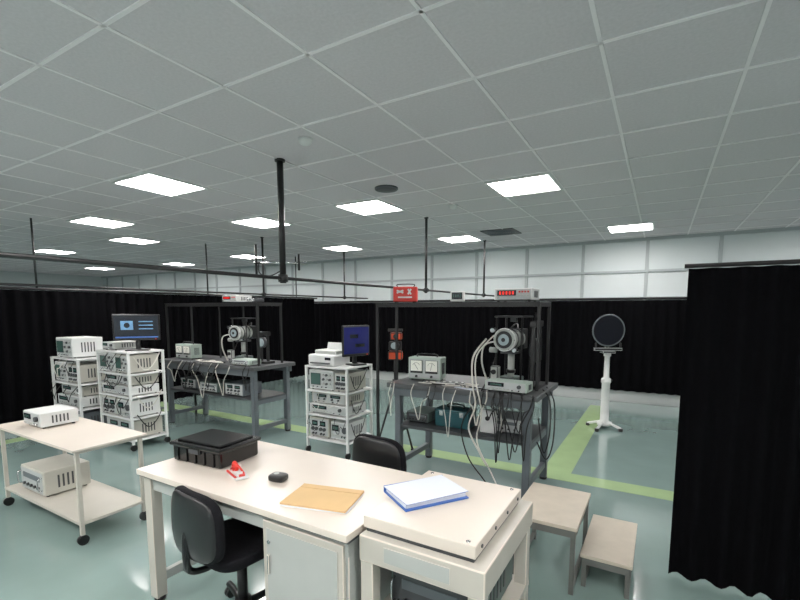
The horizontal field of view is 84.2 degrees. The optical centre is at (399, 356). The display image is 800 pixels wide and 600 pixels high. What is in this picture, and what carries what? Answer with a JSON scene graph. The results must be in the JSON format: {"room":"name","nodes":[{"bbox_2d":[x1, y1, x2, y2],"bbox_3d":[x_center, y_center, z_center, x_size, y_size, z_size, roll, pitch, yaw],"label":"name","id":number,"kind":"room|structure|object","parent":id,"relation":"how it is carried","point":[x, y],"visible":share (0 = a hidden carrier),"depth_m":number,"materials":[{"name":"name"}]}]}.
{"room":"physics laboratory","nodes":[
{"label":"physics laboratory","id":0,"kind":"room"},
{"bbox_2d":[0,271,102,291],"bbox_3d":[-13.806,-0.999,11.304,0.100,2.800,11.600,4,7,30],"label":"wall","id":1,"kind":"structure","parent":0,"point":[5,276],"depth_m":14.75,"materials":[{"name":"white paint"}]},
{"bbox_2d":[0,375,770,599],"bbox_3d":[-4.561,1.000,6.199,21.200,0.102,11.835,4,7,30],"label":"floor","id":2,"kind":"structure","parent":0,"point":[41,557],"depth_m":3.92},
{"bbox_2d":[0,417,147,545],"bbox_3d":[-2.593,0.899,3.491,1.310,0.675,0.500,4,7,30],"label":"trolley","id":3,"kind":"object","parent":2,"relation":"on","point":[82,505],"visible":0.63,"depth_m":3.34,"materials":[{"name":"beige metal"}]},
{"bbox_2d":[23,404,78,428],"bbox_3d":[-2.851,0.485,3.608,0.302,0.123,0.284,4,7,30],"label":"voltmeter","id":4,"kind":"object","parent":3,"relation":"on","point":[42,417],"visible":1,"depth_m":3.54,"materials":[{"name":"white plastic"}]},
{"bbox_2d":[17,453,90,496],"bbox_3d":[-2.821,0.963,3.610,0.402,0.203,0.358,4,7,30],"label":"transformer","id":5,"kind":"object","parent":3,"relation":"on","point":[46,477],"visible":0.98,"depth_m":3.52,"materials":[{"name":"metal"}]},
{"bbox_2d":[50,356,105,417],"bbox_3d":[-3.986,0.503,5.591,0.678,1.020,0.505,4,7,30],"label":"trolley","id":6,"kind":"object","parent":2,"relation":"on","point":[81,409],"visible":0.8,"depth_m":5.37,"materials":[{"name":"white metal"}]},
{"bbox_2d":[55,360,96,381],"bbox_3d":[-4.121,0.165,5.630,0.302,0.243,0.362,4,7,30],"label":"oscilloscope","id":7,"kind":"object","parent":6,"relation":"on","point":[62,373],"visible":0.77,"depth_m":5.48,"materials":[{"name":"white plastic"}]},
{"bbox_2d":[56,336,102,357],"bbox_3d":[-4.009,-0.126,5.534,0.402,0.243,0.362,4,7,30],"label":"oscilloscope","id":8,"kind":"object","parent":6,"relation":"on","point":[77,346],"visible":0.94,"depth_m":5.41,"materials":[{"name":"white plastic"}]},
{"bbox_2d":[58,392,102,407],"bbox_3d":[-3.992,0.526,5.592,0.582,0.133,0.364,4,7,30],"label":"signal generator","id":9,"kind":"object","parent":6,"relation":"on","point":[90,400],"visible":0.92,"depth_m":5.43,"materials":[{"name":"white plastic"}]},
{"bbox_2d":[62,384,103,396],"bbox_3d":[-3.982,0.398,5.595,0.542,0.123,0.324,4,7,30],"label":"voltmeter","id":10,"kind":"object","parent":9,"relation":"on","point":[87,390],"visible":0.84,"depth_m":5.44,"materials":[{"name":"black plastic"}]},
{"bbox_2d":[67,362,105,383],"bbox_3d":[-3.854,0.192,5.475,0.272,0.223,0.363,4,7,30],"label":"supplies","id":11,"kind":"object","parent":6,"relation":"on","point":[88,371],"visible":0.79,"depth_m":5.36,"materials":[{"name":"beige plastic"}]},
{"bbox_2d":[78,408,106,423],"bbox_3d":[-3.992,0.770,5.618,0.582,0.243,0.363,4,7,30],"label":"supplies","id":12,"kind":"object","parent":6,"relation":"on","point":[94,414],"visible":0.07,"depth_m":5.45,"materials":[{"name":"grey metal"}]},
{"bbox_2d":[96,348,170,450],"bbox_3d":[-3.195,0.478,5.302,0.731,1.130,0.496,4,7,30],"label":"trolley","id":13,"kind":"object","parent":2,"relation":"on","point":[128,374],"visible":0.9,"depth_m":5.17,"materials":[{"name":"white metal"}]},
{"bbox_2d":[99,352,117,371],"bbox_3d":[-3.351,0.046,5.327,0.332,0.223,0.362,4,7,30],"label":"oscilloscope","id":14,"kind":"object","parent":13,"relation":"on","point":[109,356],"visible":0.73,"depth_m":5.16,"materials":[{"name":"white plastic"}]},
{"bbox_2d":[103,395,119,414],"bbox_3d":[-3.352,0.558,5.381,0.322,0.213,0.363,4,7,30],"label":"supplies","id":15,"kind":"object","parent":13,"relation":"on","point":[112,409],"visible":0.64,"depth_m":5.22,"materials":[{"name":"black plastic"}]},
{"bbox_2d":[102,340,135,349],"bbox_3d":[-3.368,-0.141,5.339,0.262,0.093,0.324,4,7,30],"label":"spectrum analyzer","id":16,"kind":"object","parent":13,"relation":"on","point":[125,344],"visible":0.98,"depth_m":5.25,"materials":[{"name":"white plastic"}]},
{"bbox_2d":[102,382,158,396],"bbox_3d":[-3.222,0.368,5.284,0.602,0.113,0.364,4,7,30],"label":"signal generator","id":17,"kind":"object","parent":13,"relation":"on","point":[122,389],"visible":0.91,"depth_m":5.14,"materials":[{"name":"white plastic"}]},
{"bbox_2d":[105,373,158,385],"bbox_3d":[-3.212,0.249,5.289,0.562,0.123,0.344,4,7,30],"label":"supplies","id":18,"kind":"object","parent":17,"relation":"on","point":[148,378],"visible":0.73,"depth_m":5.16,"materials":[{"name":"black plastic"}]},
{"bbox_2d":[107,415,162,436],"bbox_3d":[-3.212,0.813,5.349,0.582,0.213,0.363,4,7,30],"label":"supplies","id":19,"kind":"object","parent":13,"relation":"on","point":[139,426],"visible":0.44,"depth_m":5.22,"materials":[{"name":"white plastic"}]},
{"bbox_2d":[112,314,160,350],"bbox_3d":[-3.061,-0.286,5.157,0.480,0.420,0.160,-2,7,-21],"label":"computer monitor","id":20,"kind":"object","parent":13,"relation":"on","point":[137,327],"visible":1,"depth_m":5.13,"materials":[{"name":"black plastic"}]},
{"bbox_2d":[115,352,158,373],"bbox_3d":[-3.075,0.068,5.167,0.282,0.213,0.362,4,7,30],"label":"oscilloscope","id":21,"kind":"object","parent":13,"relation":"on","point":[145,360],"visible":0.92,"depth_m":5.07,"materials":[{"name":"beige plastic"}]},
{"bbox_2d":[117,396,160,416],"bbox_3d":[-3.084,0.580,5.225,0.282,0.203,0.364,4,7,30],"label":"voltmeter","id":22,"kind":"object","parent":13,"relation":"attached to","point":[139,409],"visible":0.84,"depth_m":5.13,"materials":[{"name":"white plastic"}]},
{"bbox_2d":[171,485,264,599],"bbox_3d":[-0.794,0.974,2.227,0.548,0.788,0.592,4,8,36],"label":"office chair","id":23,"kind":"object","parent":2,"relation":"on","point":[201,533],"visible":0.85,"depth_m":1.99,"materials":[{"name":"black plastic"}]},
{"bbox_2d":[160,302,294,435],"bbox_3d":[-2.403,0.122,5.992,1.922,1.692,0.776,4,7,30],"label":"workbench","id":24,"kind":"object","parent":2,"relation":"on","point":[212,364],"visible":0.96,"depth_m":5.77,"materials":[{"name":"grey metal"}]},
{"bbox_2d":[176,341,201,358],"bbox_3d":[-2.985,-0.099,6.238,0.362,0.239,0.182,4,7,30],"label":"meter","id":25,"kind":"object","parent":24,"relation":"on","point":[184,350],"visible":1,"depth_m":6.17,"materials":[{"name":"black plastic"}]},
{"bbox_2d":[181,375,214,388],"bbox_3d":[-2.861,0.355,6.260,0.342,0.143,0.323,4,7,30],"label":"control unit","id":26,"kind":"object","parent":24,"relation":"on","point":[192,382],"visible":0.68,"depth_m":6.14,"materials":[{"name":"grey metal"}]},
{"bbox_2d":[198,379,234,392],"bbox_3d":[-2.459,0.392,5.959,0.362,0.133,0.338,4,7,30],"label":"control unit","id":27,"kind":"object","parent":24,"relation":"on","point":[214,386],"visible":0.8,"depth_m":5.85,"materials":[{"name":"black plastic"}]},
{"bbox_2d":[222,295,251,302],"bbox_3d":[-2.128,-0.752,5.769,0.282,0.093,0.260,4,7,30],"label":"digital multimeter","id":28,"kind":"object","parent":24,"relation":"on","point":[230,298],"visible":0.92,"depth_m":5.67,"materials":[{"name":"white plastic"}]},
{"bbox_2d":[221,318,256,362],"bbox_3d":[-2.091,-0.229,5.860,0.352,0.577,0.425,2,7,22],"label":"optical collimator","id":29,"kind":"object","parent":24,"relation":"on","point":[241,334],"visible":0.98,"depth_m":5.74,"materials":[{"name":"grey metal"}]},
{"bbox_2d":[225,379,261,396],"bbox_3d":[-2.024,0.403,5.712,0.342,0.163,0.323,4,7,30],"label":"control unit","id":30,"kind":"object","parent":24,"relation":"on","point":[237,387],"visible":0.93,"depth_m":5.59,"materials":[{"name":"grey metal"}]},
{"bbox_2d":[230,358,260,365],"bbox_3d":[-1.918,0.063,5.500,0.302,0.073,0.238,4,7,30],"label":"electronic control unit","id":31,"kind":"object","parent":24,"relation":"on","point":[244,361],"visible":0.97,"depth_m":5.44,"materials":[{"name":"black plastic"}]},
{"bbox_2d":[247,298,263,301],"bbox_3d":[-1.833,-0.717,5.623,0.102,0.054,0.198,4,7,30],"label":"power adapter","id":32,"kind":"object","parent":24,"relation":"on","point":[250,299],"visible":0.94,"depth_m":5.58,"materials":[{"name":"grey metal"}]},
{"bbox_2d":[259,331,274,363],"bbox_3d":[-1.736,-0.122,5.675,0.200,0.405,0.160,4,7,30],"label":"stage","id":33,"kind":"object","parent":24,"relation":"on","point":[264,342],"visible":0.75,"depth_m":5.63,"materials":[{"name":"black metal"}]},
{"bbox_2d":[136,441,421,599],"bbox_3d":[-0.634,0.981,2.367,1.410,0.750,0.700,4,7,30],"label":"office desk","id":34,"kind":"object","parent":2,"relation":"on","point":[309,554],"visible":0.66,"depth_m":2.04,"materials":[{"name":"beige laminate"}]},
{"bbox_2d":[169,429,260,468],"bbox_3d":[-1.062,0.519,2.558,0.405,0.123,0.307,3,7,26],"label":"case","id":35,"kind":"object","parent":34,"relation":"on","point":[214,448],"visible":1,"depth_m":2.46,"materials":[{"name":"matte black plastic"}]},
{"bbox_2d":[226,461,248,480],"bbox_3d":[-0.840,0.578,2.279,0.076,0.070,0.150,-5,8,-39],"label":"tape dispenser","id":36,"kind":"object","parent":34,"relation":"on","point":[236,472],"visible":1,"depth_m":2.25,"materials":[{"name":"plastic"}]},
{"bbox_2d":[268,472,287,482],"bbox_3d":[-0.609,0.600,2.219,0.090,0.038,0.072,2,6,20],"label":"computer mouse","id":37,"kind":"object","parent":34,"relation":"on","point":[279,477],"visible":1,"depth_m":2.19,"materials":[{"name":"black plastic"}]},
{"bbox_2d":[280,483,363,513],"bbox_3d":[-0.345,0.635,1.994,0.315,0.016,0.225,2,6,16],"label":"envelope","id":38,"kind":"object","parent":34,"relation":"on","point":[307,496],"visible":1,"depth_m":1.98,"materials":[{"name":"brown kraft paper"}]},
{"bbox_2d":[305,362,372,459],"bbox_3d":[-0.676,0.578,5.022,0.630,0.990,0.544,4,7,30],"label":"trolley","id":39,"kind":"object","parent":2,"relation":"on","point":[346,368],"visible":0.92,"depth_m":4.87,"materials":[{"name":"white metal"}]},
{"bbox_2d":[310,415,336,437],"bbox_3d":[-0.817,0.775,5.098,0.282,0.223,0.383,4,7,30],"label":"supplies","id":40,"kind":"object","parent":39,"relation":"on","point":[324,430],"visible":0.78,"depth_m":4.93,"materials":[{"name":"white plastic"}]},
{"bbox_2d":[309,342,349,366],"bbox_3d":[-0.804,-0.035,4.977,0.360,0.239,0.330,4,7,30],"label":"printer","id":41,"kind":"object","parent":39,"relation":"on","point":[332,355],"visible":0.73,"depth_m":4.90,"materials":[{"name":"white plastic"}]},
{"bbox_2d":[309,368,352,390],"bbox_3d":[-0.782,0.240,5.021,0.342,0.223,0.382,4,7,30],"label":"oscilloscope","id":42,"kind":"object","parent":39,"relation":"on","point":[320,378],"visible":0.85,"depth_m":4.86,"materials":[{"name":"white plastic"}]},
{"bbox_2d":[310,401,365,416],"bbox_3d":[-0.705,0.568,5.010,0.522,0.113,0.384,4,7,30],"label":"signal generator","id":43,"kind":"object","parent":39,"relation":"on","point":[340,410],"visible":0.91,"depth_m":4.88,"materials":[{"name":"white plastic"}]},
{"bbox_2d":[312,391,363,405],"bbox_3d":[-0.704,0.449,5.020,0.482,0.123,0.363,4,7,30],"label":"supplies","id":44,"kind":"object","parent":43,"relation":"on","point":[358,397],"visible":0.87,"depth_m":4.89,"materials":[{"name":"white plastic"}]},
{"bbox_2d":[331,417,365,440],"bbox_3d":[-0.576,0.800,4.958,0.242,0.203,0.364,4,7,30],"label":"voltmeter","id":45,"kind":"object","parent":39,"relation":"in","point":[357,423],"visible":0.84,"depth_m":4.85,"materials":[{"name":"white plastic"}]},
{"bbox_2d":[335,370,365,391],"bbox_3d":[-0.550,0.264,4.886,0.172,0.203,0.363,4,7,30],"label":"supplies","id":46,"kind":"object","parent":39,"relation":"on","point":[357,376],"visible":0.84,"depth_m":4.79,"materials":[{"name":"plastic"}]},
{"bbox_2d":[342,325,368,365],"bbox_3d":[-0.491,-0.131,4.928,0.360,0.440,0.160,-5,8,-41],"label":"computer monitor","id":47,"kind":"object","parent":39,"relation":"on","point":[355,338],"visible":1,"depth_m":4.90,"materials":[{"name":"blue plastic"}]},
{"bbox_2d":[352,433,406,471],"bbox_3d":[-0.004,0.873,2.893,0.548,0.848,0.592,4,7,34],"label":"office chair","id":48,"kind":"object","parent":2,"relation":"on","point":[385,452],"visible":0.23,"depth_m":2.60,"materials":[{"name":"black leather"}]},
{"bbox_2d":[380,329,413,449],"bbox_3d":[-0.048,0.359,5.213,0.452,1.385,0.396,1,6,5],"label":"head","id":49,"kind":"object","parent":2,"relation":"on","point":[391,354],"visible":0.66,"depth_m":5.06},
{"bbox_2d":[359,471,532,599],"bbox_3d":[0.222,1.004,1.897,0.510,0.803,0.644,4,7,30],"label":"stand","id":50,"kind":"object","parent":2,"relation":"on","point":[463,547],"visible":0.91,"depth_m":1.68,"materials":[{"name":"beige metal"}]},
{"bbox_2d":[384,475,468,511],"bbox_3d":[0.110,0.585,1.921,0.307,0.030,0.225,-3,7,-25],"label":"binder","id":51,"kind":"object","parent":50,"relation":"on","point":[422,493],"visible":1,"depth_m":1.88,"materials":[{"name":"white paper"}]},
{"bbox_2d":[390,556,512,599],"bbox_3d":[0.229,0.938,1.901,0.382,0.203,0.478,4,7,30],"label":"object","id":52,"kind":"object","parent":50,"relation":"on","point":[404,587],"visible":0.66,"depth_m":1.77,"materials":[{"name":"black plastic"}]},
{"bbox_2d":[375,301,557,497],"bbox_3d":[0.574,0.322,4.202,1.759,1.672,0.870,4,7,30],"label":"workbench","id":53,"kind":"object","parent":2,"relation":"on","point":[471,389],"visible":0.97,"depth_m":3.91,"materials":[{"name":"grey metal"}]},
{"bbox_2d":[393,284,417,302],"bbox_3d":[0.058,-0.647,4.498,0.240,0.193,0.148,1,6,6],"label":"control box","id":54,"kind":"object","parent":53,"relation":"on","point":[400,294],"visible":1,"depth_m":4.43,"materials":[{"name":"paint"}]},
{"bbox_2d":[405,406,436,423],"bbox_3d":[0.232,0.573,4.391,0.242,0.103,0.338,4,7,30],"label":"control unit","id":55,"kind":"object","parent":53,"relation":"on","point":[427,414],"visible":0.94,"depth_m":4.30,"materials":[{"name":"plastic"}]},
{"bbox_2d":[409,353,445,380],"bbox_3d":[0.263,0.094,4.331,0.332,0.259,0.182,3,7,24],"label":"meter","id":56,"kind":"object","parent":53,"relation":"on","point":[420,367],"visible":0.99,"depth_m":4.27,"materials":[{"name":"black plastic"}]},
{"bbox_2d":[434,403,476,429],"bbox_3d":[0.524,0.542,4.176,0.350,0.211,0.215,4,7,30],"label":"toolbox","id":57,"kind":"object","parent":53,"relation":"on","point":[457,414],"visible":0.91,"depth_m":4.11,"materials":[{"name":"teal plastic"}]},
{"bbox_2d":[450,291,464,301],"bbox_3d":[0.549,-0.573,4.218,0.130,0.105,0.075,2,6,18],"label":"digital clock","id":58,"kind":"object","parent":53,"relation":"on","point":[455,296],"visible":0.98,"depth_m":4.19,"materials":[{"name":"white plastic"}]},
{"bbox_2d":[478,406,501,436],"bbox_3d":[0.788,0.527,3.862,0.189,0.306,0.106,4,7,30],"label":"junction box","id":59,"kind":"object","parent":53,"relation":"on","point":[486,425],"visible":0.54,"depth_m":3.84,"materials":[{"name":"white plastic"}]},
{"bbox_2d":[481,316,533,380],"bbox_3d":[0.994,-0.063,4.067,0.363,0.627,0.425,5,8,38],"label":"optical collimator","id":60,"kind":"object","parent":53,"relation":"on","point":[508,341],"visible":0.94,"depth_m":3.96,"materials":[{"name":"grey metal"}]},
{"bbox_2d":[485,378,532,394],"bbox_3d":[0.903,0.244,3.700,0.362,0.093,0.184,4,7,33],"label":"electronic control unit","id":61,"kind":"object","parent":53,"relation":"on","point":[499,384],"visible":0.99,"depth_m":3.64,"materials":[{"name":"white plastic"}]},
{"bbox_2d":[495,409,523,435],"bbox_3d":[0.973,0.593,4.014,0.362,0.143,0.338,4,7,30],"label":"control unit","id":62,"kind":"object","parent":53,"relation":"on","point":[509,417],"visible":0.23,"depth_m":3.89,"materials":[{"name":"grey metal"}]},
{"bbox_2d":[494,288,538,301],"bbox_3d":[1.032,-0.545,3.915,0.332,0.113,0.280,4,7,30],"label":"digital multimeter","id":63,"kind":"object","parent":53,"relation":"on","point":[509,294],"visible":0.97,"depth_m":3.81,"materials":[{"name":"white plastic"}]},
{"bbox_2d":[529,312,545,389],"bbox_3d":[1.197,-0.061,3.893,0.120,0.660,0.280,4,7,30],"label":"stage","id":64,"kind":"object","parent":53,"relation":"on","point":[532,347],"visible":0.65,"depth_m":3.80,"materials":[{"name":"black metal"}]},
{"bbox_2d":[512,482,590,595],"bbox_3d":[0.956,1.111,2.795,0.375,0.400,0.560,4,7,30],"label":"step platform","id":65,"kind":"object","parent":2,"relation":"on","point":[556,510],"visible":0.77,"depth_m":2.68,"materials":[{"name":"beige wood"}]},
{"bbox_2d":[586,314,624,431],"bbox_3d":[2.770,0.201,5.942,0.430,1.545,0.367,0,6,2],"label":"stand","id":66,"kind":"object","parent":2,"relation":"on","point":[608,330],"visible":1,"depth_m":5.89,"materials":[{"name":"white plastic"}]},
{"bbox_2d":[580,514,637,599],"bbox_3d":[1.304,1.216,2.752,0.270,0.200,0.580,4,7,30],"label":"step platform","id":67,"kind":"object","parent":2,"relation":"on","point":[609,543],"visible":1,"depth_m":2.63,"materials":[{"name":"beige wood"}]},
{"bbox_2d":[0,0,799,276],"bbox_3d":[-4.621,-1.872,5.792,21.200,0.100,11.600,4,7,30],"label":"ceiling","id":68,"kind":"structure","parent":0,"point":[218,40],"depth_m":2.81,"materials":[{"name":"tile"}]},
{"bbox_2d":[31,249,77,254],"bbox_3d":[-7.089,-2.161,9.083,0.600,0.020,0.600,4,7,30],"label":"ceiling light panel","id":69,"kind":"object","parent":68,"relation":"in","point":[39,250],"depth_m":9.05,"materials":[{"name":"white plastic"}]},
{"bbox_2d":[85,267,115,269],"bbox_3d":[-8.634,-2.550,12.752,0.600,0.020,0.600,4,7,30],"label":"ceiling light panel","id":70,"kind":"object","parent":68,"relation":"in","point":[99,268],"depth_m":12.76,"materials":[{"name":"white plastic"}]},
{"bbox_2d":[66,215,136,228],"bbox_3d":[-4.066,-1.839,6.051,0.600,0.020,0.600,4,7,30],"label":"ceiling light panel","id":71,"kind":"object","parent":68,"relation":"in","point":[88,220],"depth_m":6.02,"materials":[{"name":"white plastic"}]},
{"bbox_2d":[107,236,161,244],"bbox_3d":[-4.577,-2.008,7.641,0.600,0.020,0.600,4,7,30],"label":"ceiling light panel","id":72,"kind":"object","parent":68,"relation":"in","point":[126,239],"depth_m":7.62,"materials":[{"name":"white plastic"}]},
{"bbox_2d":[0,218,316,423],"bbox_3d":[-4.262,-0.566,6.943,0.085,2.740,8.900,4,7,30],"label":"curtain","id":73,"kind":"object","parent":68,"relation":"hanging from","point":[31,318],"visible":0.55,"depth_m":6.69,"materials":[{"name":"black fabric"}]},
{"bbox_2d":[111,171,207,196],"bbox_3d":[-2.292,-1.647,4.244,0.600,0.020,0.600,4,7,30],"label":"ceiling light panel","id":74,"kind":"object","parent":68,"relation":"in","point":[145,181],"depth_m":4.22,"materials":[{"name":"white plastic"}]},
{"bbox_2d":[161,262,196,265],"bbox_3d":[-5.758,-2.421,11.535,0.600,0.020,0.600,4,7,30],"label":"ceiling light panel","id":75,"kind":"object","parent":68,"relation":"in","point":[170,263],"depth_m":11.49,"materials":[{"name":"white plastic"}]},
{"bbox_2d":[0,237,367,298],"bbox_3d":[-2.543,-1.448,6.914,0.060,0.980,7.150,4,7,30],"label":"rail","id":76,"kind":"object","parent":68,"relation":"hanging from","point":[263,293],"visible":0.98,"depth_m":6.34,"materials":[{"name":"black metal"}]},
{"bbox_2d":[0,158,493,296],"bbox_3d":[-0.162,-1.245,5.006,0.457,0.980,8.050,4,7,30],"label":"rail","id":77,"kind":"object","parent":68,"relation":"hanging from","point":[282,277],"visible":0.98,"depth_m":3.56,"materials":[{"name":"black metal"}]},
{"bbox_2d":[228,254,267,258],"bbox_3d":[-3.401,-2.251,9.929,0.600,0.020,0.600,4,7,30],"label":"ceiling light panel","id":78,"kind":"object","parent":68,"relation":"in","point":[247,256],"depth_m":9.90,"materials":[{"name":"white plastic"}]},
{"bbox_2d":[228,216,292,228],"bbox_3d":[-1.903,-1.842,6.081,0.600,0.020,0.600,4,7,30],"label":"ceiling light panel","id":79,"kind":"object","parent":68,"relation":"in","point":[260,222],"depth_m":6.05,"materials":[{"name":"white plastic"}]},
{"bbox_2d":[298,136,311,145],"bbox_3d":[-0.668,-1.516,3.125,0.100,0.045,0.100,4,7,30],"label":"smoke detector","id":80,"kind":"object","parent":68,"relation":"attached to","point":[303,140],"visible":1,"depth_m":3.09,"materials":[{"name":"white plastic"}]},
{"bbox_2d":[320,245,363,251],"bbox_3d":[-1.115,-2.109,8.596,0.600,0.020,0.600,4,7,30],"label":"ceiling light panel","id":81,"kind":"object","parent":68,"relation":"in","point":[339,248],"depth_m":8.61,"materials":[{"name":"white plastic"}]},
{"bbox_2d":[333,198,404,215],"bbox_3d":[-0.351,-1.746,5.175,0.600,0.020,0.600,4,7,30],"label":"ceiling light panel","id":82,"kind":"object","parent":68,"relation":"in","point":[370,206],"depth_m":5.16,"materials":[{"name":"white plastic"}]},
{"bbox_2d":[375,185,397,192],"bbox_3d":[-0.135,-1.662,4.381,0.232,0.020,0.232,4,7,30],"label":"ceiling speaker","id":83,"kind":"object","parent":68,"relation":"in","point":[380,188],"depth_m":4.33},
{"bbox_2d":[0,0,799,275],"bbox_3d":[-4.636,-1.816,5.772,21.200,0.006,11.540,4,7,30],"label":"grid","id":84,"kind":"object","parent":68,"relation":"attached to","point":[419,10],"depth_m":3.16,"materials":[{"name":"white metal"}]},
{"bbox_2d":[449,204,457,208],"bbox_3d":[0.612,-1.725,5.099,0.100,0.045,0.100,4,7,30],"label":"smoke detector","id":85,"kind":"object","parent":68,"relation":"attached to","point":[451,206],"visible":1,"depth_m":5.06,"materials":[{"name":"white plastic"}]},
{"bbox_2d":[436,234,482,242],"bbox_3d":[1.005,-1.990,7.474,0.600,0.020,0.600,4,7,30],"label":"ceiling light panel","id":86,"kind":"object","parent":68,"relation":"in","point":[459,238],"depth_m":7.41,"materials":[{"name":"white plastic"}]},
{"bbox_2d":[480,228,521,235],"bbox_3d":[1.564,-1.924,6.848,0.500,0.019,0.500,4,7,30],"label":"ceiling vent","id":87,"kind":"object","parent":68,"relation":"in","point":[507,231],"visible":1,"depth_m":6.79,"materials":[{"name":"grey metal"}]},
{"bbox_2d":[484,172,562,197],"bbox_3d":[1.202,-1.650,4.269,0.600,0.020,0.600,4,7,30],"label":"ceiling light panel","id":88,"kind":"object","parent":68,"relation":"in","point":[541,182],"depth_m":4.25,"materials":[{"name":"white plastic"}]},
{"bbox_2d":[606,222,654,232],"bbox_3d":[3.357,-1.881,6.448,0.600,0.020,0.600,4,7,30],"label":"ceiling light panel","id":89,"kind":"object","parent":68,"relation":"in","point":[649,225],"depth_m":6.42,"materials":[{"name":"white plastic"}]},
{"bbox_2d":[668,259,799,599],"bbox_3d":[3.114,0.015,1.662,3.500,2.780,0.095,4,7,30],"label":"curtain","id":90,"kind":"object","parent":68,"relation":"hanging from","point":[736,509],"visible":1,"depth_m":2.44,"materials":[{"name":"black fabric"}]},
{"bbox_2d":[102,230,799,302],"bbox_3d":[-1.660,-0.963,10.963,21.400,2.800,0.100,4,7,30],"label":"wall","id":91,"kind":"structure","parent":0,"point":[782,245],"depth_m":8.33,"materials":[{"name":"white paint"}]},
{"bbox_2d":[101,226,799,302],"bbox_3d":[-1.698,-1.055,10.888,21.200,2.600,0.050,4,7,30],"label":"trim","id":92,"kind":"structure","parent":91,"relation":"attached to","point":[582,273],"depth_m":8.62,"materials":[{"name":"grey metal"}]},
{"bbox_2d":[314,297,686,395],"bbox_3d":[-1.728,-0.562,10.841,21.050,1.588,0.230,4,7,30],"label":"curtain","id":93,"kind":"object","parent":91,"relation":"hanging from","point":[650,359],"visible":0.27,"depth_m":8.13,"materials":[{"name":"black fabric"}]},
{"bbox_2d":[353,369,679,406],"bbox_3d":[-1.703,0.338,11.027,21.200,0.200,0.070,4,7,30],"label":"baseboard","id":94,"kind":"structure","parent":91,"relation":"attached to","point":[576,392],"depth_m":7.81,"materials":[{"name":"grey paint"}]}
]}

